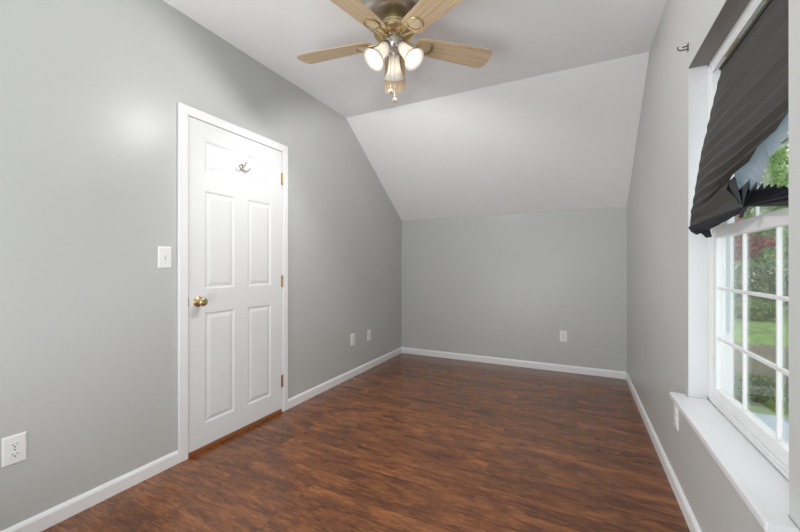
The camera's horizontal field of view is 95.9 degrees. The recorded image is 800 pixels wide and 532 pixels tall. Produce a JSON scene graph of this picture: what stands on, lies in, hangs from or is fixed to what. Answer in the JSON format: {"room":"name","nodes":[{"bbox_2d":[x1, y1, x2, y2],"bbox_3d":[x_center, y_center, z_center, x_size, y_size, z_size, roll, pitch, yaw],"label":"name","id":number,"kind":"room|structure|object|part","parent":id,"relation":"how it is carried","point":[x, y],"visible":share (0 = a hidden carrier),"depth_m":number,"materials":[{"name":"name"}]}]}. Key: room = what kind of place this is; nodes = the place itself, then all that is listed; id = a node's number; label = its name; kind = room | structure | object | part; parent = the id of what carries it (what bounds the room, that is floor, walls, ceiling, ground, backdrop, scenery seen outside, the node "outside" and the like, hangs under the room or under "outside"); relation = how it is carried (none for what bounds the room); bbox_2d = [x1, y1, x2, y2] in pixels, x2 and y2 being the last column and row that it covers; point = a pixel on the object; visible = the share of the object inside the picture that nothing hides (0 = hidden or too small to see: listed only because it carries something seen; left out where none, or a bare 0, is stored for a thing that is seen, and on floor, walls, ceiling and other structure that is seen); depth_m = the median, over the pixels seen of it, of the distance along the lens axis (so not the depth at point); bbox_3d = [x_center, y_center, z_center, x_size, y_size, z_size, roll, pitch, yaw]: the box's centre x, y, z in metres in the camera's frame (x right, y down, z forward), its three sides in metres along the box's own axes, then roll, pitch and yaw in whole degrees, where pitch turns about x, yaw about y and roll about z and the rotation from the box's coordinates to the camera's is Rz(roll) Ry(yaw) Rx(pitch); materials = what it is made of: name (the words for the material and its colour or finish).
{"room":"empty bedroom","nodes":[
{"label":"empty bedroom","id":0,"kind":"room"},
{"bbox_2d":[0,0,400,531],"bbox_3d":[-1.334,-0.173,2.220,0.160,2.647,5.806,0,0,26],"label":"wall","id":1,"kind":"structure","parent":0,"point":[91,91],"depth_m":1.84,"materials":[{"name":"grey paint"}]},
{"bbox_2d":[2,431,26,467],"bbox_3d":[-1.597,0.761,1.495,0.008,0.120,0.074,0,0,26],"label":"wall outlet","id":2,"kind":"object","parent":1,"relation":"attached to","point":[14,447],"visible":1,"depth_m":1.49,"materials":[{"name":"white plastic"}]},
{"bbox_2d":[9,450,20,458],"bbox_3d":[-1.595,0.780,1.494,0.002,0.027,0.034,0,0,26],"label":"receptacle","id":3,"kind":"object","parent":2,"relation":"attached to","point":[13,454],"depth_m":1.49,"materials":[{"name":"white plastic"}]},
{"bbox_2d":[9,441,20,448],"bbox_3d":[-1.595,0.742,1.494,0.002,0.027,0.034,0,0,26],"label":"receptacle","id":4,"kind":"object","parent":2,"relation":"attached to","point":[12,444],"depth_m":1.49,"materials":[{"name":"white plastic"}]},
{"bbox_2d":[158,246,171,267],"bbox_3d":[-1.326,-0.049,2.038,0.015,0.122,0.074,0,0,26],"label":"light switch","id":5,"kind":"object","parent":1,"relation":"attached to","point":[164,253],"visible":1,"depth_m":2.04,"materials":[{"name":"white plastic"}]},
{"bbox_2d":[1,347,401,531],"bbox_3d":[-1.257,1.113,2.182,0.013,0.074,5.806,0,0,26],"label":"baseboard","id":6,"kind":"structure","parent":1,"relation":"attached to","point":[48,518],"depth_m":1.83,"materials":[{"name":"white paint"}]},
{"bbox_2d":[178,102,287,462],"bbox_3d":[-1.146,0.097,2.520,0.234,2.106,0.881,0,0,26],"label":"door","id":7,"kind":"structure","parent":1,"relation":"in","point":[233,179],"depth_m":2.40,"materials":[{"name":"white paint"}]},
{"bbox_3d":[-1.210,0.218,2.197,0.064,0.066,0.066,0,0,26],"label":"knob","id":8,"kind":"part","parent":7,"relation":"part of","materials":[{"name":"gold metal"}]},
{"bbox_2d":[351,333,354,345],"bbox_3d":[-0.488,0.765,3.751,0.008,0.120,0.074,0,0,26],"label":"wall outlet","id":9,"kind":"object","parent":1,"relation":"attached to","point":[352,335],"visible":1,"depth_m":3.74,"materials":[{"name":"white plastic"}]},
{"bbox_2d":[367,329,370,340],"bbox_3d":[-0.343,0.776,4.043,0.010,0.120,0.074,0,0,26],"label":"wall plate","id":10,"kind":"object","parent":1,"relation":"attached to","point":[368,331],"visible":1,"depth_m":4.03,"materials":[{"name":"white plastic"}]},
{"bbox_2d":[41,353,689,531],"bbox_3d":[-0.083,1.210,1.694,2.869,0.120,5.966,0,0,26],"label":"floor","id":11,"kind":"structure","parent":0,"point":[407,442],"depth_m":2.10,"materials":[{"name":"laminate"}]},
{"bbox_2d":[163,0,666,220],"bbox_3d":[-0.119,-1.110,1.622,2.549,1.014,5.806,0,0,26],"label":"ceiling","id":12,"kind":"structure","parent":0,"point":[550,122],"depth_m":2.98,"materials":[{"name":"paint"}]},
{"bbox_2d":[297,0,491,102],"bbox_3d":[-0.078,-1.201,2.054,1.129,0.592,1.180,0,0,18],"label":"ceiling fan","id":13,"kind":"object","parent":12,"relation":"hanging from","point":[393,23],"visible":1,"depth_m":1.99,"materials":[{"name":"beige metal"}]},
{"bbox_3d":[-0.389,-1.272,2.155,0.476,0.006,0.154,0,11,18],"label":"blade","id":14,"kind":"part","parent":13,"relation":"part of","materials":[{"name":"brown wood"}]},
{"bbox_3d":[-0.253,-1.272,1.738,0.154,0.006,0.476,13,8,35],"label":"blade","id":15,"kind":"part","parent":13,"relation":"part of","materials":[{"name":"brown wood"}]},
{"bbox_3d":[-0.115,-1.174,1.993,0.061,0.094,0.061,43,-20,-23],"label":"light bulb","id":16,"kind":"part","parent":13,"relation":"part of","materials":[{"name":"white glass"}]},
{"bbox_3d":[-0.111,-1.179,1.995,0.129,0.130,0.129,43,-20,-23],"label":"lamp shade","id":17,"kind":"part","parent":13,"relation":"part of","materials":[{"name":"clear glass"}]},
{"bbox_3d":[-0.031,-1.080,1.994,0.003,0.301,0.004,0,0,0],"label":"pull chain","id":18,"kind":"part","parent":13,"relation":"part of","materials":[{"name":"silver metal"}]},
{"bbox_3d":[-0.034,-1.179,2.128,0.129,0.130,0.129,0,39,0],"label":"lamp shade","id":19,"kind":"part","parent":13,"relation":"part of","materials":[{"name":"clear glass"}]},
{"bbox_3d":[-0.034,-1.272,2.413,0.154,0.006,0.476,-11,0,0],"label":"blade","id":20,"kind":"part","parent":13,"relation":"part of","materials":[{"name":"brown wood"}]},
{"bbox_3d":[0.043,-1.179,1.995,0.129,0.130,0.129,-43,-20,23],"label":"lamp shade","id":21,"kind":"part","parent":13,"relation":"part of","materials":[{"name":"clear glass"}]},
{"bbox_3d":[0.046,-1.174,1.993,0.061,0.094,0.061,-43,-20,23],"label":"light bulb","id":22,"kind":"part","parent":13,"relation":"part of","materials":[{"name":"white glass"}]},
{"bbox_3d":[0.185,-1.272,1.738,0.154,0.006,0.476,13,-8,-35],"label":"blade","id":23,"kind":"part","parent":13,"relation":"part of","materials":[{"name":"brown wood"}]},
{"bbox_3d":[0.321,-1.272,2.155,0.476,0.006,0.154,0,-11,-18],"label":"blade","id":24,"kind":"part","parent":13,"relation":"part of","materials":[{"name":"brown wood"}]},
{"bbox_2d":[401,207,626,371],"bbox_3d":[1.198,0.188,4.299,2.869,1.923,0.160,0,0,26],"label":"wall","id":25,"kind":"structure","parent":0,"point":[507,286],"depth_m":4.12,"materials":[{"name":"grey paint"}]},
{"bbox_2d":[402,347,625,378],"bbox_3d":[1.160,1.113,4.221,2.523,0.074,0.013,0,0,26],"label":"baseboard","id":26,"kind":"structure","parent":25,"relation":"attached to","point":[485,359],"depth_m":4.11,"materials":[{"name":"white paint"}]},
{"bbox_2d":[560,331,566,341],"bbox_3d":[1.777,0.765,3.921,0.074,0.120,0.008,0,0,26],"label":"wall outlet","id":27,"kind":"object","parent":25,"relation":"attached to","point":[563,334],"visible":1,"depth_m":3.92,"materials":[{"name":"white plastic"}]},
{"bbox_2d":[627,0,799,531],"bbox_3d":[1.097,-0.173,1.024,0.160,2.647,5.806,0,0,26],"label":"wall","id":28,"kind":"structure","parent":0,"point":[657,205],"depth_m":1.85,"materials":[{"name":"grey paint"}]},
{"bbox_2d":[626,372,701,531],"bbox_3d":[1.019,1.113,1.062,0.013,0.074,5.806,0,0,26],"label":"baseboard","id":29,"kind":"structure","parent":28,"relation":"attached to","point":[691,521],"depth_m":1.96,"materials":[{"name":"white paint"}]},
{"bbox_2d":[674,403,677,429],"bbox_3d":[1.400,0.762,1.832,0.008,0.120,0.074,0,0,26],"label":"wall outlet","id":30,"kind":"object","parent":28,"relation":"attached to","point":[675,406],"visible":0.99,"depth_m":1.81,"materials":[{"name":"white plastic"}]},
{"bbox_2d":[677,42,688,52],"bbox_3d":[1.291,-0.994,1.647,0.042,0.041,0.015,0,0,26],"label":"curtain bracket","id":31,"kind":"object","parent":28,"relation":"attached to","point":[687,46],"visible":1,"depth_m":1.64,"materials":[{"name":"grey metal"}]},
{"bbox_2d":[670,0,799,531],"bbox_3d":[1.156,-0.140,1.226,0.211,1.520,0.973,0,0,26],"label":"window","id":32,"kind":"structure","parent":28,"relation":"in","point":[762,488],"depth_m":1.41,"materials":[{"name":"white paint"}]},
{"bbox_3d":[1.121,0.607,1.243,0.132,0.026,0.973,0,0,26],"label":"sill","id":33,"kind":"part","parent":32,"relation":"part of","materials":[{"name":"white paint"}]},
{"bbox_2d":[688,0,788,237],"bbox_3d":[1.153,-0.479,1.220,0.112,0.721,0.797,0,0,26],"label":"pleated shade","id":34,"kind":"object","parent":32,"relation":"attached to","point":[749,119],"visible":0.96,"depth_m":1.18,"materials":[{"name":"black fabric"}]},
{"bbox_3d":[1.218,-0.152,1.201,0.078,1.493,0.871,0,0,26],"label":"frame","id":35,"kind":"part","parent":32,"relation":"part of","materials":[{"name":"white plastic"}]},
{"bbox_3d":[1.207,0.204,1.201,0.030,0.744,0.841,0,0,26],"label":"sash","id":36,"kind":"part","parent":32,"relation":"part of","materials":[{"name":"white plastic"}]},
{"bbox_3d":[1.237,-0.500,1.186,0.028,0.733,0.841,0,0,26],"label":"sash","id":37,"kind":"part","parent":32,"relation":"part of","materials":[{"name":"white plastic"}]},
{"label":"outside","id":38,"kind":"structure","parent":0,"visible":0},
{"bbox_2d":[734,296,788,417],"bbox_3d":[32.711,3.250,17.898,41.100,2.200,59.000,0,0,26],"label":"ground","id":39,"kind":"structure","parent":38,"point":[759,331],"depth_m":14.77,"materials":[{"name":"green plant"}]},
{"bbox_2d":[734,370,775,404],"bbox_3d":[9.692,3.380,10.066,1.216,0.943,1.013,0,0,26],"label":"shrub","id":40,"kind":"object","parent":39,"relation":"on","point":[761,394],"visible":0.7,"depth_m":9.81,"materials":[{"name":"green plant"}]},
{"bbox_2d":[734,216,775,260],"bbox_3d":[21.615,-0.258,23.199,4.041,5.928,2.547,0,0,26],"label":"maple","id":41,"kind":"object","parent":39,"relation":"on","point":[753,249],"visible":0.26,"depth_m":22.57,"materials":[{"name":"red plant"}]},
{"bbox_2d":[734,299,782,320],"bbox_3d":[17.206,2.152,17.604,2.288,1.118,1.608,0,0,26],"label":"bush","id":42,"kind":"object","parent":39,"relation":"on","point":[768,310],"visible":0.84,"depth_m":17.23,"materials":[{"name":"green plant"}]},
{"bbox_2d":[734,145,788,296],"bbox_3d":[27.514,-3.404,27.995,7.008,12.240,7.619,0,0,26],"label":"leafy tree","id":43,"kind":"object","parent":39,"relation":"on","point":[770,171],"visible":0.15,"depth_m":26.02,"materials":[{"name":"green plant"}]},
{"bbox_2d":[734,258,788,309],"bbox_3d":[19.934,1.144,19.824,3.276,3.305,2.569,0,0,26],"label":"bush","id":44,"kind":"object","parent":39,"relation":"on","point":[762,279],"visible":0.55,"depth_m":19.29,"materials":[{"name":"green plant"}]},
{"bbox_2d":[734,339,788,390],"bbox_3d":[18.074,3.050,7.679,22.455,1.500,0.162,0,0,26],"label":"fence","id":45,"kind":"object","parent":39,"relation":"on","point":[754,366],"visible":0.1,"depth_m":11.04,"materials":[{"name":"beige wood"}]},
{"bbox_2d":[751,412,788,443],"bbox_3d":[11.700,3.775,6.113,12.400,0.050,3.700,0,0,26],"label":"garden path","id":46,"kind":"structure","parent":39,"relation":"on","point":[769,420],"depth_m":8.64,"materials":[{"name":"grey concrete"}]},
{"bbox_2d":[761,132,788,274],"bbox_3d":[36.432,-5.446,35.627,7.113,16.325,7.787,0,0,3],"label":"leafy tree","id":47,"kind":"object","parent":39,"relation":"on","point":[783,160],"visible":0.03,"depth_m":34.01,"materials":[{"name":"green plant"}]},
{"bbox_2d":[782,382,788,402],"bbox_3d":[10.818,3.356,9.416,1.218,0.998,1.029,0,0,26],"label":"shrub","id":48,"kind":"object","parent":39,"relation":"on","point":[786,392],"visible":0.2,"depth_m":9.63,"materials":[{"name":"green plant"}]}
]}

